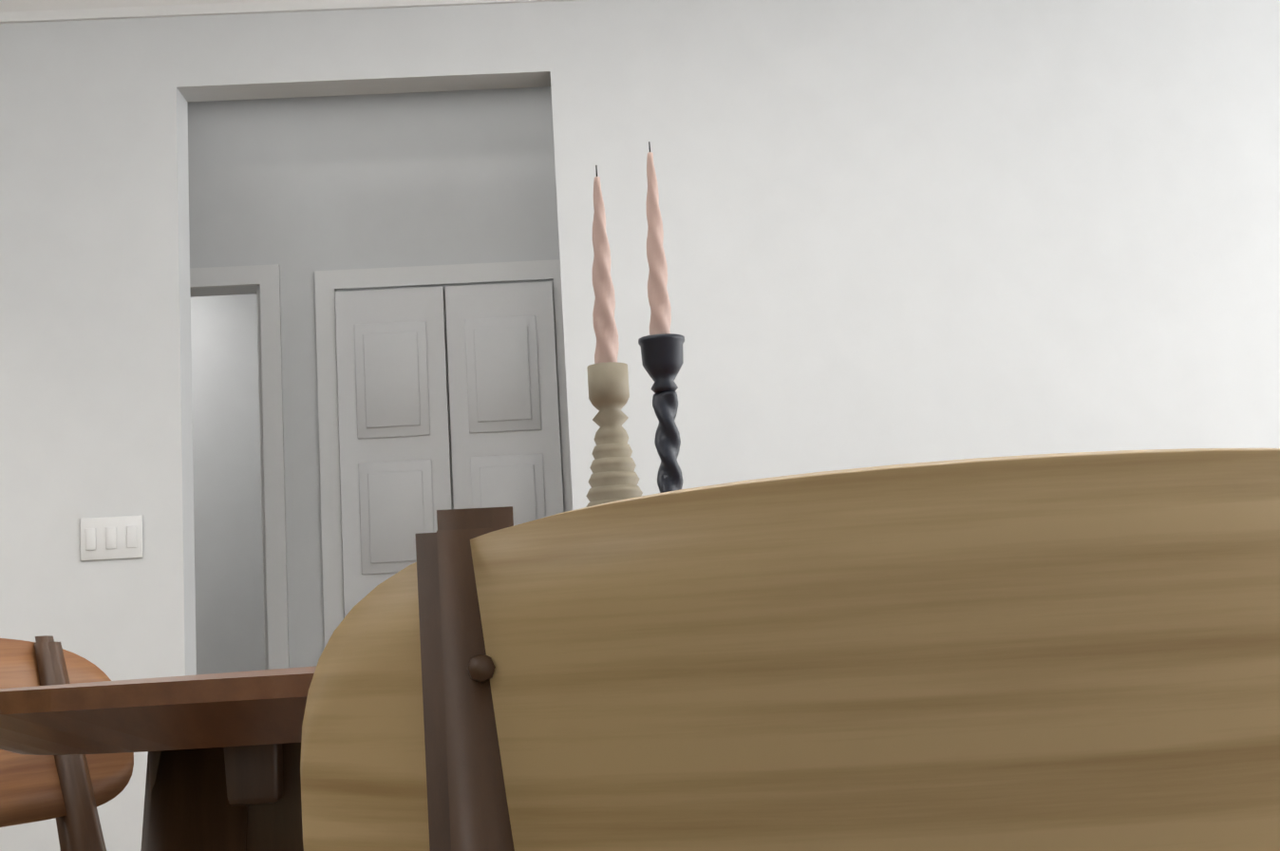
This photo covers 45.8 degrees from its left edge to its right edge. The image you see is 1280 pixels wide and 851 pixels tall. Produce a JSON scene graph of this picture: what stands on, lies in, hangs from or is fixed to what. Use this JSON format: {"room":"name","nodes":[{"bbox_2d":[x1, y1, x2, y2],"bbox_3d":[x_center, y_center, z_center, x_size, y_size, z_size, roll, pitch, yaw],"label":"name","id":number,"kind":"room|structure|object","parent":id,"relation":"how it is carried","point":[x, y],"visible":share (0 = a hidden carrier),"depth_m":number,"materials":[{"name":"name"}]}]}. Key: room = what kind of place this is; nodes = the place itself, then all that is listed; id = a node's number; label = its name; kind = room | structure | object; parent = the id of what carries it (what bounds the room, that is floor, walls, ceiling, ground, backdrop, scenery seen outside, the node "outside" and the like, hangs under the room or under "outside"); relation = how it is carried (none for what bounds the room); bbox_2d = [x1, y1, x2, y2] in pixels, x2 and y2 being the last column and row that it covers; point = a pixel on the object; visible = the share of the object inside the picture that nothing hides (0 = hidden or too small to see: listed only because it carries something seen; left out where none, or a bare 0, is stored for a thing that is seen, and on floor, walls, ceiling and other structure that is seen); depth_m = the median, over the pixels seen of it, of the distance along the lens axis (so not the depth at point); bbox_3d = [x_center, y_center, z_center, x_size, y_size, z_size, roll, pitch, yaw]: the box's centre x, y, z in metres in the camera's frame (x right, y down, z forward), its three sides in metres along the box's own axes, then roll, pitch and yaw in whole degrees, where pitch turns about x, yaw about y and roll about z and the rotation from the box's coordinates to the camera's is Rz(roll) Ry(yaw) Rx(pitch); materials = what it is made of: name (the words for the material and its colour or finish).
{"room":"dining room","nodes":[
{"label":"dining room","id":0,"kind":"room"},
{"bbox_2d":[190,293,264,674],"bbox_3d":[-2.391,0.386,6.245,3.920,2.800,2.280,-3,-8,-2],"label":"wall","id":1,"kind":"structure","parent":0,"point":[228,545],"depth_m":6.93,"materials":[{"name":"paint"}]},
{"bbox_2d":[187,86,564,667],"bbox_3d":[0.405,0.069,5.177,6.000,2.800,0.120,-3,-8,-2],"label":"wall","id":2,"kind":"structure","parent":0,"point":[299,190],"depth_m":5.17,"materials":[{"name":"paint"}]},
{"bbox_2d":[189,263,289,669],"bbox_3d":[-1.597,0.513,4.971,0.870,2.095,0.018,-3,-8,-2],"label":"door frame","id":3,"kind":"structure","parent":2,"relation":"attached to","point":[265,279],"depth_m":5.05,"materials":[{"name":"white wood"}]},
{"bbox_2d":[314,259,572,646],"bbox_3d":[-0.610,0.476,5.012,0.870,2.065,0.018,-3,-8,-2],"label":"door frame","id":4,"kind":"structure","parent":2,"relation":"attached to","point":[327,282],"depth_m":5.10,"materials":[{"name":"white wood"}]},
{"bbox_2d":[335,282,564,617],"bbox_3d":[-0.607,0.505,4.983,0.732,1.970,0.054,-3,-8,-2],"label":"closet door","id":5,"kind":"structure","parent":2,"relation":"in","point":[395,472],"depth_m":5.05,"materials":[{"name":"white wood"}]},
{"bbox_2d":[0,0,1279,850],"bbox_3d":[-1.544,0.042,4.201,9.970,2.800,0.120,-3,-8,-2],"label":"wall","id":6,"kind":"structure","parent":0,"point":[909,231],"depth_m":4.29,"materials":[{"name":"paint"}]},
{"bbox_2d":[80,514,142,561],"bbox_3d":[-1.426,0.305,4.096,0.163,0.115,0.019,-3,-8,-2],"label":"light switch","id":7,"kind":"object","parent":6,"relation":"attached to","point":[111,537],"visible":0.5,"depth_m":4.09,"materials":[{"name":"white plastic"}]},
{"bbox_2d":[0,0,579,23],"bbox_3d":[-1.554,-1.237,4.275,9.850,0.150,0.105,-3,-8,-2],"label":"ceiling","id":8,"kind":"structure","parent":6,"relation":"attached to","point":[30,10],"depth_m":4.24,"materials":[{"name":"white paint"}]},
{"bbox_3d":[-3.191,1.419,3.041,13.500,0.060,8.460,-3,-8,-2],"label":"floor","id":9,"kind":"structure","parent":0,"visible":0},
{"bbox_3d":[0.478,0.932,1.403,2.310,0.012,2.471,-3,-8,-2],"label":"area rug","id":10,"kind":"object","parent":9,"relation":"on","visible":0},
{"bbox_2d":[0,635,133,850],"bbox_3d":[-0.410,0.581,1.423,0.539,0.792,0.483,-3,-8,-2],"label":"dining chair","id":11,"kind":"object","parent":10,"relation":"on","point":[70,793],"visible":0.48,"depth_m":1.60,"materials":[{"name":"brown wood"}]},
{"bbox_2d":[0,665,316,850],"bbox_3d":[0.056,0.566,1.330,0.860,0.738,1.420,-3,-8,-2],"label":"dining table","id":12,"kind":"object","parent":10,"relation":"on","point":[223,749],"visible":0.29,"depth_m":0.71,"materials":[{"name":"brown wood"}]},
{"bbox_2d":[585,165,642,507],"bbox_3d":[-0.029,-0.022,1.413,0.092,0.457,0.092,-3,-8,-2],"label":"candle holder","id":13,"kind":"object","parent":12,"relation":"on","point":[613,477],"visible":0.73,"depth_m":1.40,"materials":[{"name":"beige"}]},
{"bbox_2d":[638,141,684,492],"bbox_3d":[0.025,-0.039,1.549,0.104,0.522,0.104,-3,-8,-2],"label":"candle holder","id":14,"kind":"object","parent":12,"relation":"on","point":[662,350],"visible":0.71,"depth_m":1.54,"materials":[{"name":"grey"}]},
{"bbox_2d":[300,448,1279,850],"bbox_3d":[0.134,0.436,0.642,0.483,0.792,0.539,-3,-8,-2],"label":"dining chair","id":15,"kind":"object","parent":10,"relation":"on","point":[1062,651],"visible":1,"depth_m":0.44,"materials":[{"name":"brown wood"}]}
]}

